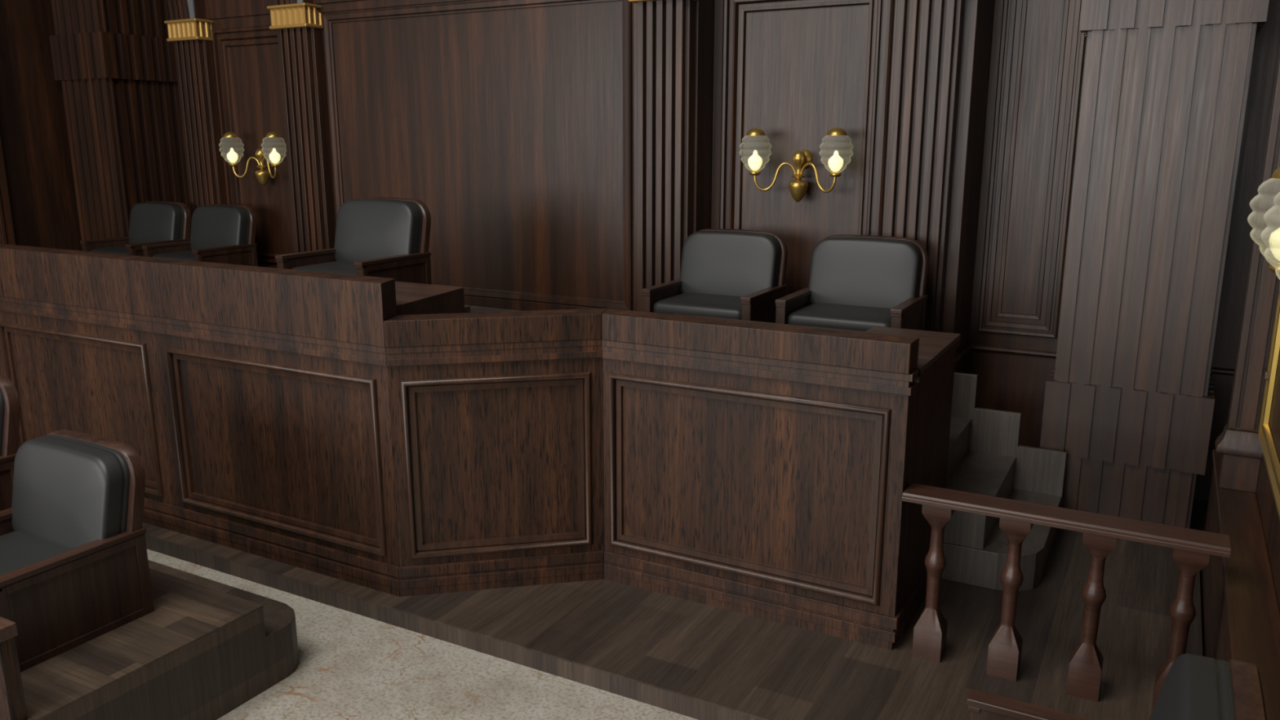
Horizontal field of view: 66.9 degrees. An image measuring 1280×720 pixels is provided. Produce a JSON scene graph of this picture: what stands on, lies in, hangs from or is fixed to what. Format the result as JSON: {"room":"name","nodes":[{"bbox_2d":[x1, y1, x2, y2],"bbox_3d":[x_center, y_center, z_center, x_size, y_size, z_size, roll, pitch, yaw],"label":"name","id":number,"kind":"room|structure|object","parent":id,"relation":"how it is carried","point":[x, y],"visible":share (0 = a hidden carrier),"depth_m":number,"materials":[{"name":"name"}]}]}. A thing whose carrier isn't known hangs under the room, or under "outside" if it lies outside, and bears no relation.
{"room":"courtroom","nodes":[
{"label":"courtroom","id":0,"kind":"room"},
{"bbox_2d":[0,0,82,250],"bbox_3d":[-11.516,-0.754,2.719,0.500,5.482,21.375,7,15,28],"label":"wall","id":1,"kind":"structure","parent":0,"point":[34,137],"depth_m":10.74,"materials":[{"name":"brown wood"}]},
{"bbox_3d":[-9.950,1.071,5.330,0.185,0.768,14.138,7,15,28],"label":"dado","id":2,"kind":"object","parent":1,"relation":"attached to","visible":0},
{"bbox_2d":[0,136,15,244],"bbox_3d":[-6.872,-2.776,10.177,0.222,4.590,0.200,7,15,28],"label":"pilaster","id":3,"kind":"object","parent":2,"relation":"on","point":[6,229],"visible":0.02,"depth_m":10.41,"materials":[{"name":"brown wood"}]},
{"bbox_2d":[48,0,191,240],"bbox_3d":[-5.850,-2.690,11.008,0.925,5.375,0.925,7,15,28],"label":"pier","id":4,"kind":"object","parent":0,"point":[114,63],"visible":0.5,"depth_m":10.69,"materials":[{"name":"brown wood"}]},
{"bbox_2d":[464,304,524,312],"bbox_3d":[-2.208,0.147,7.705,8.762,1.302,3.000,7,15,28],"label":"floor","id":5,"kind":"structure","parent":0,"point":[468,308],"depth_m":8.32,"materials":[{"name":"brown wood"}]},
{"bbox_2d":[80,200,190,256],"bbox_3d":[-5.190,-1.226,10.041,0.812,0.788,0.753,7,15,28],"label":"armchair","id":6,"kind":"object","parent":5,"relation":"on","point":[153,222],"visible":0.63,"depth_m":10.06,"materials":[{"name":"black leather"}]},
{"bbox_2d":[90,245,128,254],"bbox_3d":[-5.227,-1.103,9.999,0.680,0.125,0.542,7,15,28],"label":"seat cushion","id":7,"kind":"object","parent":6,"relation":"on","point":[122,250],"depth_m":9.86,"materials":[{"name":"black leather"}]},
{"bbox_2d":[128,202,183,244],"bbox_3d":[-5.088,-1.409,10.191,0.732,0.479,0.221,7,15,28],"label":"cushion","id":8,"kind":"object","parent":6,"relation":"on","point":[148,221],"depth_m":10.08,"materials":[{"name":"black leather"}]},
{"bbox_2d":[142,204,257,266],"bbox_3d":[-4.319,-1.121,9.576,0.812,0.788,0.753,7,15,28],"label":"armchair","id":9,"kind":"object","parent":5,"relation":"on","point":[224,233],"visible":0.73,"depth_m":9.58,"materials":[{"name":"black leather"}]},
{"bbox_2d":[152,249,194,260],"bbox_3d":[-4.357,-0.997,9.534,0.680,0.125,0.542,7,15,28],"label":"seat cushion","id":10,"kind":"object","parent":9,"relation":"on","point":[186,255],"depth_m":9.42,"materials":[{"name":"black leather"}]},
{"bbox_2d":[190,204,249,249],"bbox_3d":[-4.218,-1.304,9.725,0.732,0.479,0.221,7,15,28],"label":"cushion","id":11,"kind":"object","parent":9,"relation":"on","point":[211,225],"depth_m":9.62,"materials":[{"name":"black leather"}]},
{"bbox_2d":[275,197,431,284],"bbox_3d":[-1.997,-0.732,6.857,0.812,0.788,0.753,7,15,28],"label":"armchair","id":12,"kind":"object","parent":5,"relation":"on","point":[388,237],"visible":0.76,"depth_m":6.87,"materials":[{"name":"black leather"}]},
{"bbox_2d":[291,260,356,275],"bbox_3d":[-2.034,-0.608,6.815,0.680,0.125,0.542,7,15,28],"label":"seat cushion","id":13,"kind":"object","parent":12,"relation":"on","point":[344,267],"depth_m":6.74,"materials":[{"name":"black leather"}]},
{"bbox_2d":[333,199,422,261],"bbox_3d":[-1.895,-0.915,7.006,0.732,0.479,0.221,7,15,28],"label":"cushion","id":14,"kind":"object","parent":12,"relation":"on","point":[366,228],"depth_m":6.91,"materials":[{"name":"black leather"}]},
{"bbox_2d":[640,228,787,323],"bbox_3d":[0.543,-0.496,6.825,0.812,0.788,0.753,7,15,28],"label":"armchair","id":15,"kind":"object","parent":5,"relation":"on","point":[740,274],"visible":0.8,"depth_m":6.83,"materials":[{"name":"black leather"}]},
{"bbox_2d":[653,292,742,319],"bbox_3d":[0.506,-0.373,6.783,0.680,0.125,0.542,7,15,28],"label":"seat cushion","id":16,"kind":"object","parent":15,"relation":"on","point":[713,304],"depth_m":6.64,"materials":[{"name":"black leather"}]},
{"bbox_2d":[679,230,781,296],"bbox_3d":[0.645,-0.679,6.974,0.732,0.479,0.221,7,15,28],"label":"cushion","id":17,"kind":"object","parent":15,"relation":"on","point":[730,263],"depth_m":6.89,"materials":[{"name":"black leather"}]},
{"bbox_2d":[775,234,928,331],"bbox_3d":[1.407,-0.394,6.374,0.812,0.788,0.753,7,15,28],"label":"armchair","id":18,"kind":"object","parent":5,"relation":"on","point":[857,282],"visible":0.8,"depth_m":6.39,"materials":[{"name":"black leather"}]},
{"bbox_2d":[787,302,891,331],"bbox_3d":[1.370,-0.271,6.332,0.680,0.125,0.542,7,15,28],"label":"seat cushion","id":19,"kind":"object","parent":18,"relation":"on","point":[861,317],"depth_m":6.19,"materials":[{"name":"black leather"}]},
{"bbox_2d":[808,236,922,308],"bbox_3d":[1.509,-0.577,6.523,0.732,0.479,0.221,7,15,28],"label":"cushion","id":20,"kind":"object","parent":18,"relation":"on","point":[873,272],"depth_m":6.44,"materials":[{"name":"black leather"}]},
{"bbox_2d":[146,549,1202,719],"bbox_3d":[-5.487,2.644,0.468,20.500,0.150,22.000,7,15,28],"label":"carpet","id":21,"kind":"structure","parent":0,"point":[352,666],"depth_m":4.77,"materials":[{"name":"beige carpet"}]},
{"bbox_2d":[20,560,299,719],"bbox_3d":[-6.383,1.535,4.030,7.385,0.438,6.162,7,15,28],"label":"platform","id":22,"kind":"object","parent":21,"relation":"on","point":[206,648],"visible":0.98,"depth_m":4.38,"materials":[{"name":"brown wood"}]},
{"bbox_2d":[0,616,27,719],"bbox_3d":[-4.701,0.905,4.904,5.350,0.405,0.069,7,15,28],"label":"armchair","id":23,"kind":"object","parent":22,"relation":"on","point":[12,703],"visible":1,"depth_m":3.65,"materials":[{"name":"brown wood"}]},
{"bbox_2d":[0,429,154,671],"bbox_3d":[-2.793,0.818,4.423,0.812,0.788,0.753,7,15,28],"label":"armchair","id":24,"kind":"object","parent":22,"relation":"on","point":[74,569],"visible":0.98,"depth_m":4.40,"materials":[{"name":"brown wood"}]},
{"bbox_2d":[0,531,71,575],"bbox_3d":[-2.830,0.941,4.381,0.680,0.125,0.542,7,15,28],"label":"seat cushion","id":25,"kind":"object","parent":24,"relation":"on","point":[18,549],"depth_m":4.44,"materials":[{"name":"black leather"}]},
{"bbox_2d":[11,434,129,548],"bbox_3d":[-2.691,0.635,4.572,0.732,0.479,0.221,7,15,28],"label":"cushion","id":26,"kind":"object","parent":24,"relation":"on","point":[69,491],"depth_m":4.47,"materials":[{"name":"black leather"}]},
{"bbox_3d":[-5.878,0.721,6.130,6.128,0.220,0.945,7,15,28],"label":"platform","id":27,"kind":"object","parent":22,"relation":"on","visible":0},
{"bbox_2d":[0,375,20,511],"bbox_3d":[-3.612,0.507,4.798,0.812,0.788,0.753,7,15,28],"label":"armchair","id":28,"kind":"object","parent":27,"relation":"on","point":[10,405],"visible":0.5,"depth_m":4.83,"materials":[{"name":"brown wood"}]},
{"bbox_2d":[0,387,4,456],"bbox_3d":[-3.510,0.324,4.947,0.732,0.479,0.221,7,15,28],"label":"cushion","id":29,"kind":"object","parent":28,"relation":"on","point":[2,389],"depth_m":4.81,"materials":[{"name":"black leather"}]},
{"bbox_2d":[142,499,1208,719],"bbox_3d":[-1.973,0.831,7.876,11.736,0.108,3.992,7,15,28],"label":"wood floor","id":30,"kind":"structure","parent":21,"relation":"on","point":[697,660],"depth_m":5.00,"materials":[{"name":"brown wood"}]},
{"bbox_2d":[0,244,464,596],"bbox_3d":[-2.833,0.170,6.543,3.883,1.772,0.921,7,15,28],"label":"bench","id":31,"kind":"object","parent":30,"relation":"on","point":[253,402],"visible":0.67,"depth_m":5.87,"materials":[{"name":"brown wood"}]},
{"bbox_2d":[383,308,607,596],"bbox_3d":[-0.766,0.518,5.461,1.219,1.572,0.179,-2,13,-11],"label":"bench","id":32,"kind":"object","parent":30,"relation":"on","point":[497,417],"visible":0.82,"depth_m":5.40,"materials":[{"name":"brown wood"}]},
{"bbox_2d":[601,308,960,650],"bbox_3d":[0.783,0.490,5.586,1.764,1.572,1.149,7,15,28],"label":"bench","id":33,"kind":"object","parent":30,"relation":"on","point":[761,469],"visible":0.9,"depth_m":5.07,"materials":[{"name":"brown wood"}]},
{"bbox_2d":[941,372,1066,591],"bbox_3d":[1.972,0.582,6.078,1.205,1.175,1.185,7,15,28],"label":"staircase","id":34,"kind":"structure","parent":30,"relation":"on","point":[985,456],"depth_m":6.20,"materials":[{"name":"wood"}]},
{"bbox_2d":[901,483,1231,711],"bbox_3d":[1.904,1.107,4.519,1.365,0.840,0.190,7,15,28],"label":"balustrade","id":35,"kind":"object","parent":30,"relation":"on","point":[1192,548],"visible":0.94,"depth_m":4.44,"materials":[{"name":"brown wood"}]},
{"bbox_2d":[1040,0,1269,528],"bbox_3d":[3.302,-1.584,6.134,0.955,5.375,0.955,7,15,28],"label":"pier","id":36,"kind":"object","parent":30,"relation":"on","point":[1129,399],"visible":0.91,"depth_m":5.94,"materials":[{"name":"brown wood"}]},
{"bbox_3d":[-0.039,2.314,0.598,0.839,0.438,6.088,7,15,28],"label":"platform","id":37,"kind":"object","parent":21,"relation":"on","visible":0},
{"bbox_2d":[966,653,1266,719],"bbox_3d":[1.221,1.218,2.659,0.753,0.788,0.812,7,15,28],"label":"armchair","id":38,"kind":"object","parent":37,"relation":"on","point":[1195,687],"visible":1,"depth_m":2.59,"materials":[{"name":"black leather"}]},
{"bbox_2d":[1148,653,1235,719],"bbox_3d":[1.407,1.099,2.528,0.221,0.479,0.732,7,15,28],"label":"cushion","id":39,"kind":"object","parent":38,"relation":"on","point":[1195,687],"depth_m":2.55,"materials":[{"name":"black leather"}]},
{"bbox_2d":[321,0,1279,501],"bbox_3d":[-1.082,-2.150,8.868,12.741,5.482,1.538,7,15,28],"label":"wall","id":40,"kind":"structure","parent":0,"point":[1013,383],"depth_m":6.96,"materials":[{"name":"brown wood"}]},
{"bbox_2d":[164,0,227,215],"bbox_3d":[-4.667,-2.952,10.005,0.674,4.170,0.228,7,15,28],"label":"pilaster","id":41,"kind":"object","parent":40,"relation":"attached to","point":[188,28],"visible":0.74,"depth_m":9.96,"materials":[{"name":"walnut"},{"name":"gold"},{"name":"grey plaster"}]},
{"bbox_2d":[204,0,273,29],"bbox_3d":[-4.022,-3.465,9.638,1.900,0.308,0.035,7,15,28],"label":"trim","id":42,"kind":"structure","parent":40,"relation":"attached to","point":[224,14],"depth_m":9.62,"materials":[{"name":"brown wood"}]},
{"bbox_2d":[211,25,294,267],"bbox_3d":[-3.811,-2.110,9.821,1.212,2.418,0.045,7,15,28],"label":"wall panel","id":43,"kind":"object","parent":40,"relation":"attached to","point":[246,59],"visible":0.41,"depth_m":9.86,"materials":[{"name":"brown wood"}]},
{"bbox_2d":[218,131,286,186],"bbox_3d":[-3.812,-2.006,9.669,0.843,0.532,0.342,7,15,28],"label":"wall light","id":44,"kind":"object","parent":43,"relation":"attached to","point":[262,175],"visible":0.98,"depth_m":9.68,"materials":[{"name":"gold metal"}]},
{"bbox_2d":[228,163,237,166],"bbox_3d":[-4.105,-1.972,9.778,0.088,0.034,0.088,7,15,28],"label":"socket","id":45,"kind":"object","parent":44,"relation":"attached to","point":[230,164],"depth_m":9.75,"materials":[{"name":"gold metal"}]},
{"bbox_2d":[271,163,279,167],"bbox_3d":[-3.571,-1.907,9.492,0.088,0.034,0.088,7,15,28],"label":"socket","id":46,"kind":"object","parent":44,"relation":"attached to","point":[274,165],"depth_m":9.47,"materials":[{"name":"gold metal"}]},
{"bbox_2d":[266,0,335,253],"bbox_3d":[-3.206,-2.704,8.911,0.674,4.170,0.215,7,15,28],"label":"pilaster","id":47,"kind":"object","parent":40,"relation":"attached to","point":[298,24],"visible":0.73,"depth_m":8.92,"materials":[{"name":"walnut"},{"name":"gilded metal"},{"name":"grey plaster"}]},
{"bbox_2d":[313,0,468,13],"bbox_3d":[-1.456,-3.095,7.944,4.268,0.280,0.035,7,15,28],"label":"trim","id":48,"kind":"structure","parent":40,"relation":"attached to","point":[327,6],"depth_m":8.48,"materials":[{"name":"brown wood"}]},
{"bbox_2d":[323,0,632,310],"bbox_3d":[-1.456,-1.751,8.246,3.165,2.440,0.040,7,15,28],"label":"wall panel","id":49,"kind":"object","parent":40,"relation":"attached to","point":[511,121],"visible":0.82,"depth_m":8.09,"materials":[{"name":"brown wood"}]},
{"bbox_2d":[463,295,598,311],"bbox_3d":[-1.455,-0.522,8.529,4.268,0.082,0.032,7,15,28],"label":"baseboard","id":50,"kind":"structure","parent":40,"relation":"attached to","point":[469,300],"depth_m":8.31,"materials":[{"name":"brown wood"}]},
{"bbox_2d":[628,0,697,311],"bbox_3d":[0.082,-2.305,7.154,0.674,4.170,0.215,7,15,28],"label":"pilaster","id":51,"kind":"object","parent":40,"relation":"attached to","point":[666,28],"visible":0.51,"depth_m":7.20,"materials":[{"name":"walnut"},{"name":"gilded metal"},{"name":"grey plaster"}]},
{"bbox_2d":[719,0,894,295],"bbox_3d":[1.179,-1.504,7.155,1.268,2.418,0.045,7,15,28],"label":"wall panel","id":52,"kind":"object","parent":40,"relation":"attached to","point":[795,72],"visible":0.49,"depth_m":7.10,"materials":[{"name":"brown wood"}]},
{"bbox_2d":[739,127,853,202],"bbox_3d":[1.138,-1.410,7.022,0.843,0.532,0.342,7,15,28],"label":"wall light","id":53,"kind":"object","parent":52,"relation":"attached to","point":[802,160],"visible":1,"depth_m":7.03,"materials":[{"name":"gold metal"}]},
{"bbox_2d":[749,170,760,175],"bbox_3d":[0.845,-1.377,7.131,0.088,0.034,0.088,7,15,28],"label":"socket","id":54,"kind":"object","parent":53,"relation":"attached to","point":[752,172],"depth_m":7.10,"materials":[{"name":"gold metal"}]},
{"bbox_2d":[829,172,841,177],"bbox_3d":[1.379,-1.312,6.846,0.088,0.034,0.088,7,15,28],"label":"socket","id":55,"kind":"object","parent":53,"relation":"attached to","point":[832,174],"depth_m":6.81,"materials":[{"name":"gold metal"}]},
{"bbox_2d":[882,0,964,332],"bbox_3d":[1.829,-2.164,6.533,0.674,4.170,0.228,7,15,28],"label":"pilaster","id":56,"kind":"object","parent":40,"relation":"attached to","point":[927,34],"visible":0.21,"depth_m":6.58,"materials":[{"name":"brown wood"}]},
{"bbox_2d":[977,0,1085,338],"bbox_3d":[2.823,-1.980,6.861,0.560,3.675,0.032,7,15,28],"label":"wall panel","id":57,"kind":"object","parent":40,"relation":"attached to","point":[1042,50],"visible":1,"depth_m":6.99,"materials":[{"name":"brown wood"}]},
{"bbox_2d":[955,343,1235,375],"bbox_3d":[3.183,0.056,6.775,1.830,0.048,0.625,7,15,28],"label":"trim","id":58,"kind":"structure","parent":40,"relation":"attached to","point":[1219,371],"depth_m":7.24,"materials":[{"name":"brown wood"}]},
{"bbox_2d":[1256,347,1279,610],"bbox_3d":[-0.781,0.548,-3.018,0.500,5.482,21.375,7,15,28],"label":"wall","id":59,"kind":"structure","parent":0,"point":[1270,521],"depth_m":4.51,"materials":[{"name":"brown wood"}]},
{"bbox_2d":[1200,449,1279,719],"bbox_3d":[0.183,2.300,-0.085,0.185,0.768,14.138,7,15,28],"label":"dado","id":60,"kind":"object","parent":59,"relation":"attached to","point":[1240,611],"visible":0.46,"depth_m":4.24,"materials":[{"name":"brown wood"}]},
{"bbox_2d":[1214,48,1279,493],"bbox_3d":[3.228,-1.551,4.780,0.222,4.590,0.200,7,15,28],"label":"pilaster","id":61,"kind":"object","parent":60,"relation":"on","point":[1238,443],"visible":0.83,"depth_m":5.07,"materials":[{"name":"brown wood"}]},
{"bbox_2d":[1247,166,1279,299],"bbox_3d":[1.871,-0.271,2.658,0.342,0.532,0.843,7,15,28],"label":"wall light","id":62,"kind":"object","parent":59,"relation":"attached to","point":[1274,239],"visible":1,"depth_m":2.93,"materials":[{"name":"glass"}]},
{"bbox_2d":[1268,262,1279,274],"bbox_3d":[1.970,-0.281,2.956,0.088,0.034,0.088,7,15,28],"label":"socket","id":63,"kind":"object","parent":62,"relation":"attached to","point":[1271,268],"depth_m":2.95,"materials":[{"name":"gold metal"}]},
{"bbox_2d":[1257,293,1279,520],"bbox_3d":[2.820,-0.533,4.062,0.050,2.258,1.765,7,15,28],"label":"gilt frame","id":64,"kind":"object","parent":59,"relation":"attached to","point":[1272,463],"visible":1,"depth_m":4.83,"materials":[{"name":"gold metal"}]},
{"bbox_2d":[1268,351,1279,462],"bbox_3d":[2.837,-0.530,4.049,0.004,2.082,1.582,7,15,28],"label":"picture","id":65,"kind":"object","parent":59,"relation":"attached to","point":[1274,419],"depth_m":4.78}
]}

